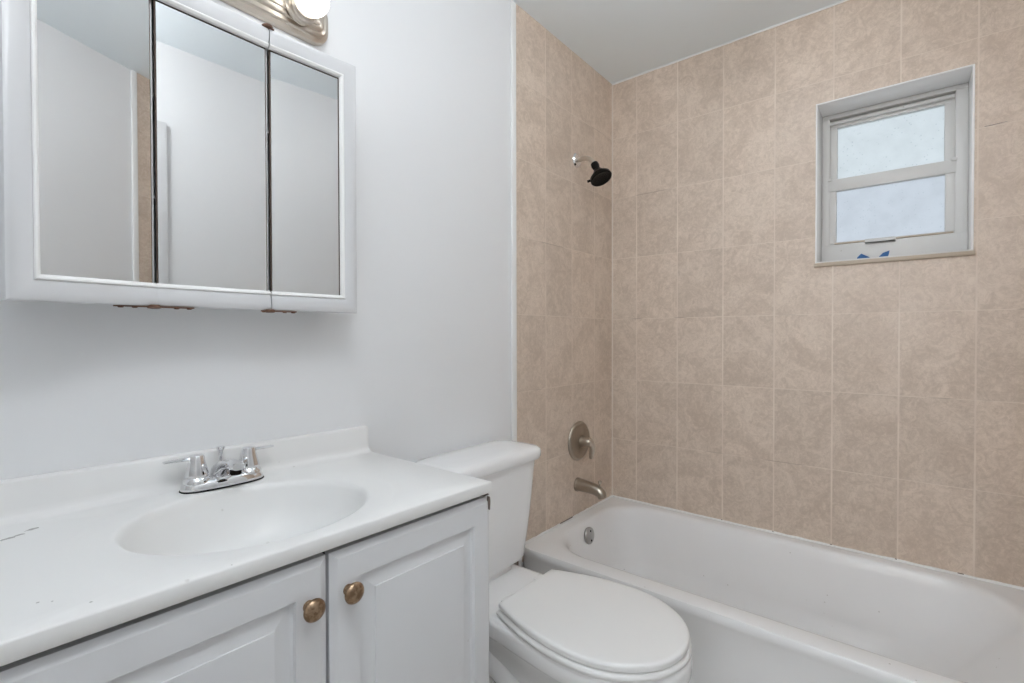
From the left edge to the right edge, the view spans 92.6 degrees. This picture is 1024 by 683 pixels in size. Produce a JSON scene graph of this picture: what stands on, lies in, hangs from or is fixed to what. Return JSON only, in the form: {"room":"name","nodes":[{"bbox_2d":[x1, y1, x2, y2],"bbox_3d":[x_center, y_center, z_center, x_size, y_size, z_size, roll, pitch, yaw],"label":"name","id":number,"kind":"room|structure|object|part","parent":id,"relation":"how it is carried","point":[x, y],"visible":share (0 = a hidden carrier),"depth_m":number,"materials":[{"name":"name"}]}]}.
{"room":"bathroom","nodes":[
{"label":"bathroom","id":0,"kind":"room"},
{"bbox_2d":[0,0,523,566],"bbox_3d":[-0.285,-0.057,1.618,0.140,2.440,2.800,0,1,39],"label":"wall","id":1,"kind":"structure","parent":0,"point":[423,361],"depth_m":1.38,"materials":[{"name":"paint"}]},
{"bbox_2d":[0,0,356,313],"bbox_3d":[-0.606,-0.370,0.992,0.147,0.616,0.615,0,1,39],"label":"medicine cabinet","id":2,"kind":"object","parent":1,"relation":"attached to","point":[155,154],"visible":1,"depth_m":0.92,"materials":[{"name":"white mirror"}]},
{"bbox_3d":[-0.702,-0.366,0.805,0.019,0.609,0.205,0,1,26],"label":"door","id":3,"kind":"part","parent":2,"relation":"part of","materials":[{"name":"white mirror"}]},
{"bbox_2d":[37,0,151,282],"bbox_3d":[-0.698,-0.363,0.822,0.004,0.524,0.163,0,1,26],"label":"mirror","id":4,"kind":"object","parent":2,"relation":"attached to","point":[94,57],"depth_m":0.82,"materials":[{"name":"clear glass"}]},
{"bbox_3d":[-0.597,-0.369,0.984,0.004,0.598,0.201,0,1,39],"label":"door","id":5,"kind":"part","parent":2,"relation":"part of","materials":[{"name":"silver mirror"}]},
{"bbox_2d":[155,1,266,290],"bbox_3d":[-0.595,-0.366,0.981,0.004,0.522,0.196,0,1,39],"label":"mirror","id":6,"kind":"object","parent":2,"relation":"on","point":[211,73],"depth_m":0.97,"materials":[{"name":"clear glass"}]},
{"bbox_3d":[-0.592,-0.086,0.982,0.019,0.040,0.205,0,1,39],"label":"rail","id":7,"kind":"part","parent":2,"relation":"part of","materials":[{"name":"white mirror"}]},
{"bbox_3d":[-0.593,-0.653,0.975,0.019,0.040,0.205,0,1,39],"label":"rail","id":8,"kind":"part","parent":2,"relation":"part of","materials":[{"name":"white mirror"}]},
{"bbox_2d":[270,52,338,294],"bbox_3d":[-0.472,-0.368,1.122,0.004,0.522,0.154,1,1,43],"label":"mirror","id":9,"kind":"object","parent":2,"relation":"attached to","point":[304,92],"depth_m":1.12,"materials":[{"name":"clear glass"}]},
{"bbox_3d":[-0.456,-0.372,1.135,0.019,0.607,0.203,1,1,43],"label":"door","id":10,"kind":"part","parent":2,"relation":"part of","materials":[{"name":"white mirror"}]},
{"bbox_2d":[0,426,371,526],"bbox_3d":[-0.643,0.267,1.037,0.039,0.080,0.790,0,1,39],"label":"backsplash","id":11,"kind":"structure","parent":1,"relation":"attached to","point":[28,498],"depth_m":0.94,"materials":[{"name":"stone"}]},
{"bbox_2d":[220,0,329,45],"bbox_3d":[-0.613,-0.799,0.992,0.130,0.112,0.586,0,1,39],"label":"vanity light","id":12,"kind":"object","parent":1,"relation":"attached to","point":[305,20],"visible":1,"depth_m":1.14,"materials":[{"name":"silver metal"}]},
{"bbox_3d":[-0.466,-0.793,1.137,0.083,0.074,0.074,0,1,39],"label":"bulb","id":13,"kind":"part","parent":12,"relation":"part of","materials":[{"name":"white glass"}]},
{"bbox_2d":[510,0,516,440],"bbox_3d":[0.007,-0.071,1.858,0.010,2.420,0.027,0,1,39],"label":"trim","id":14,"kind":"structure","parent":1,"relation":"attached to","point":[512,3],"depth_m":1.85,"materials":[{"name":"white"}]},
{"bbox_2d":[516,4,611,561],"bbox_3d":[0.258,-0.215,2.169,0.006,2.140,0.778,0,1,39],"label":"tiled wall","id":15,"kind":"structure","parent":1,"relation":"attached to","point":[564,105],"depth_m":2.10,"materials":[{"name":"beige tile"}]},
{"bbox_2d":[568,421,594,460],"bbox_3d":[0.332,0.451,2.197,0.081,0.178,0.178,0,1,39],"label":"shower valve","id":16,"kind":"object","parent":15,"relation":"attached to","point":[579,440],"visible":1,"depth_m":2.19,"materials":[{"name":"silver metal"}]},
{"bbox_3d":[0.352,0.479,2.192,0.042,0.096,0.051,0,1,39],"label":"lever","id":17,"kind":"part","parent":16,"relation":"part of","materials":[{"name":"silver metal"}]},
{"bbox_2d":[574,477,606,498],"bbox_3d":[0.353,0.650,2.173,0.145,0.081,0.062,0,1,39],"label":"tub spout","id":18,"kind":"object","parent":15,"relation":"attached to","point":[582,485],"visible":1,"depth_m":2.16,"materials":[{"name":"silver metal"}]},
{"bbox_2d":[573,153,611,186],"bbox_3d":[0.351,-0.760,2.135,0.173,0.165,0.096,0,1,39],"label":"showerhead","id":19,"kind":"object","parent":15,"relation":"attached to","point":[600,176],"visible":1,"depth_m":2.12,"materials":[{"name":"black metal"}]},
{"bbox_3d":[0.330,-0.794,2.162,0.104,0.058,0.021,0,1,39],"label":"shower arm","id":20,"kind":"part","parent":19,"relation":"part of","materials":[{"name":"silver metal"}]},
{"bbox_2d":[510,0,844,83],"bbox_3d":[0.349,-1.322,1.086,1.780,0.100,2.800,0,1,39],"label":"ceiling","id":21,"kind":"structure","parent":0,"point":[620,40],"depth_m":1.98,"materials":[{"name":"paint"}]},
{"bbox_2d":[612,0,1023,586],"bbox_3d":[1.201,-0.065,2.034,1.640,2.440,0.200,0,1,39],"label":"wall","id":22,"kind":"structure","parent":0,"point":[874,408],"depth_m":1.92,"materials":[{"name":"beige tile"}]},
{"bbox_2d":[612,86,612,494],"bbox_3d":[0.506,-0.249,2.465,0.009,2.060,0.009,0,1,39],"label":"trim","id":23,"kind":"structure","parent":22,"relation":"attached to","point":[612,86],"depth_m":2.46,"materials":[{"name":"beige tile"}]},
{"bbox_2d":[612,0,848,84],"bbox_3d":[1.081,-1.282,1.982,1.494,0.009,0.009,0,1,39],"label":"trim","id":24,"kind":"structure","parent":22,"relation":"attached to","point":[774,26],"depth_m":2.08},
{"bbox_2d":[525,495,1023,589],"bbox_3d":[0.846,0.790,1.716,1.498,0.012,0.769,0,1,39],"label":"trim","id":25,"kind":"structure","parent":22,"relation":"attached to","point":[611,496],"depth_m":1.94,"materials":[{"name":"white"}]},
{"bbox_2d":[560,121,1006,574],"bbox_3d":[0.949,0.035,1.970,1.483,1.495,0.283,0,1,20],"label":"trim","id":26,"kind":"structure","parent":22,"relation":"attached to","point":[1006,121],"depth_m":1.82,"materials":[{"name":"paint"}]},
{"bbox_2d":[814,64,974,266],"bbox_3d":[1.420,-0.607,1.842,0.460,0.634,0.210,0,1,39],"label":"window","id":27,"kind":"structure","parent":22,"relation":"in","point":[895,162],"depth_m":1.86,"materials":[{"name":"paint"}]},
{"bbox_2d":[857,254,869,258],"bbox_3d":[1.378,-0.329,1.921,0.049,0.033,0.002,0,1,39],"label":"tape","id":28,"kind":"object","parent":27,"relation":"attached to","point":[860,255],"visible":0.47,"depth_m":1.92,"materials":[{"name":"blue plastic"}]},
{"bbox_2d":[879,250,889,256],"bbox_3d":[1.428,-0.330,1.880,0.036,0.036,0.002,0,1,39],"label":"tape","id":29,"kind":"object","parent":27,"relation":"attached to","point":[886,253],"visible":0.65,"depth_m":1.88,"materials":[{"name":"blue plastic"}]},
{"bbox_3d":[1.454,-0.505,1.894,0.335,0.211,0.003,0,1,39],"label":"pane","id":30,"kind":"part","parent":27,"relation":"part of","materials":[{"name":"glass"}]},
{"bbox_3d":[1.464,-0.759,1.905,0.332,0.230,0.003,0,1,39],"label":"pane","id":31,"kind":"part","parent":27,"relation":"part of","materials":[{"name":"glass"}]},
{"bbox_3d":[1.450,-0.523,1.886,0.389,0.266,0.026,0,1,39],"label":"sash","id":32,"kind":"part","parent":27,"relation":"part of","materials":[{"name":"paint"}]},
{"bbox_3d":[1.458,-0.757,1.897,0.390,0.286,0.046,0,1,39],"label":"sash","id":33,"kind":"part","parent":27,"relation":"part of","materials":[{"name":"paint"}]},
{"bbox_3d":[1.411,-0.301,1.833,0.450,0.016,0.171,0,1,39],"label":"sill","id":34,"kind":"part","parent":27,"relation":"part of","materials":[{"name":"paint"}]},
{"bbox_3d":[1.470,1.226,0.190,4.800,0.100,2.850,0,1,39],"label":"floor","id":35,"kind":"structure","parent":0,"visible":0},
{"bbox_2d":[0,493,489,682],"bbox_3d":[-0.456,0.746,0.915,0.484,0.851,0.771,0,1,39],"label":"vanity cabinet","id":36,"kind":"object","parent":35,"relation":"on","point":[408,602],"visible":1,"depth_m":0.78,"materials":[{"name":"white paint"}]},
{"bbox_3d":[-0.416,0.698,0.635,0.018,0.725,0.377,0,1,39],"label":"door","id":37,"kind":"part","parent":36,"relation":"part of","materials":[{"name":"white paint"}]},
{"bbox_2d":[0,426,491,666],"bbox_3d":[-0.475,0.340,0.903,0.469,0.225,0.792,0,1,39],"label":"countertop","id":38,"kind":"structure","parent":36,"relation":"on","point":[86,551],"depth_m":0.85,"materials":[{"name":"stone"}]},
{"bbox_2d":[162,445,273,493],"bbox_3d":[-0.589,0.261,1.014,0.105,0.080,0.212,0,1,39],"label":"bathroom faucet","id":39,"kind":"object","parent":38,"relation":"on","point":[225,473],"visible":1,"depth_m":0.99,"materials":[{"name":"silver metal"}]},
{"bbox_3d":[-0.658,0.236,0.967,0.017,0.008,0.053,1,1,44],"label":"lever","id":40,"kind":"part","parent":39,"relation":"part of","materials":[{"name":"silver metal"}]},
{"bbox_3d":[-0.637,0.256,0.989,0.051,0.055,0.051,0,1,39],"label":"handle","id":41,"kind":"part","parent":39,"relation":"part of","materials":[{"name":"silver metal"}]},
{"bbox_3d":[-0.618,0.251,1.038,0.018,0.060,0.018,0,1,39],"label":"lift rod","id":42,"kind":"part","parent":39,"relation":"part of","materials":[{"name":"silver metal"}]},
{"bbox_3d":[-0.585,0.269,1.011,0.096,0.057,0.043,0,1,39],"label":"spout","id":43,"kind":"part","parent":39,"relation":"part of","materials":[{"name":"silver metal"}]},
{"bbox_3d":[-0.574,0.257,1.067,0.051,0.055,0.051,0,1,39],"label":"handle","id":44,"kind":"part","parent":39,"relation":"part of","materials":[{"name":"silver metal"}]},
{"bbox_3d":[-0.557,0.235,1.091,0.017,0.008,0.053,0,1,34],"label":"lever","id":45,"kind":"part","parent":39,"relation":"part of","materials":[{"name":"silver metal"}]},
{"bbox_3d":[-0.301,0.404,0.740,0.026,0.035,0.035,0,1,39],"label":"knob","id":46,"kind":"part","parent":36,"relation":"part of","materials":[{"name":"gold metal"}]},
{"bbox_3d":[-0.258,0.406,0.792,0.026,0.035,0.035,0,1,39],"label":"knob","id":47,"kind":"part","parent":36,"relation":"part of","materials":[{"name":"gold metal"}]},
{"bbox_3d":[-0.173,0.696,0.934,0.018,0.721,0.382,0,1,39],"label":"door","id":48,"kind":"part","parent":36,"relation":"part of","materials":[{"name":"white paint"}]},
{"bbox_2d":[415,440,691,682],"bbox_3d":[0.119,0.760,1.394,0.764,0.810,0.438,0,1,39],"label":"toilet","id":49,"kind":"object","parent":35,"relation":"on","point":[554,626],"visible":0.81,"depth_m":1.32,"materials":[{"name":"ceramic"}]},
{"bbox_3d":[-0.098,0.375,1.566,0.205,0.044,0.438,0,1,39],"label":"tank lid","id":50,"kind":"part","parent":49,"relation":"part of","materials":[{"name":"ceramic"}]},
{"bbox_3d":[-0.100,0.566,1.569,0.176,0.342,0.406,0,1,39],"label":"tank","id":51,"kind":"part","parent":49,"relation":"part of","materials":[{"name":"ceramic"}]},
{"bbox_3d":[0.227,0.753,1.306,0.482,0.018,0.380,0,1,39],"label":"seat","id":52,"kind":"part","parent":49,"relation":"part of","materials":[{"name":"plastic"}]},
{"bbox_3d":[0.227,0.731,1.306,0.474,0.020,0.372,0,1,39],"label":"lid","id":53,"kind":"part","parent":49,"relation":"part of","materials":[{"name":"plastic"}]},
{"bbox_2d":[523,497,1023,682],"bbox_3d":[0.848,0.976,1.718,1.492,0.367,0.756,0,1,39],"label":"bathtub","id":54,"kind":"object","parent":35,"relation":"on","point":[755,606],"visible":0.81,"depth_m":1.71,"materials":[{"name":"ceramic"}]},
{"bbox_3d":[0.337,0.844,2.130,0.023,0.071,0.072,0,1,39],"label":"overflow plate","id":55,"kind":"part","parent":54,"relation":"part of","materials":[{"name":"silver metal"}]}
]}

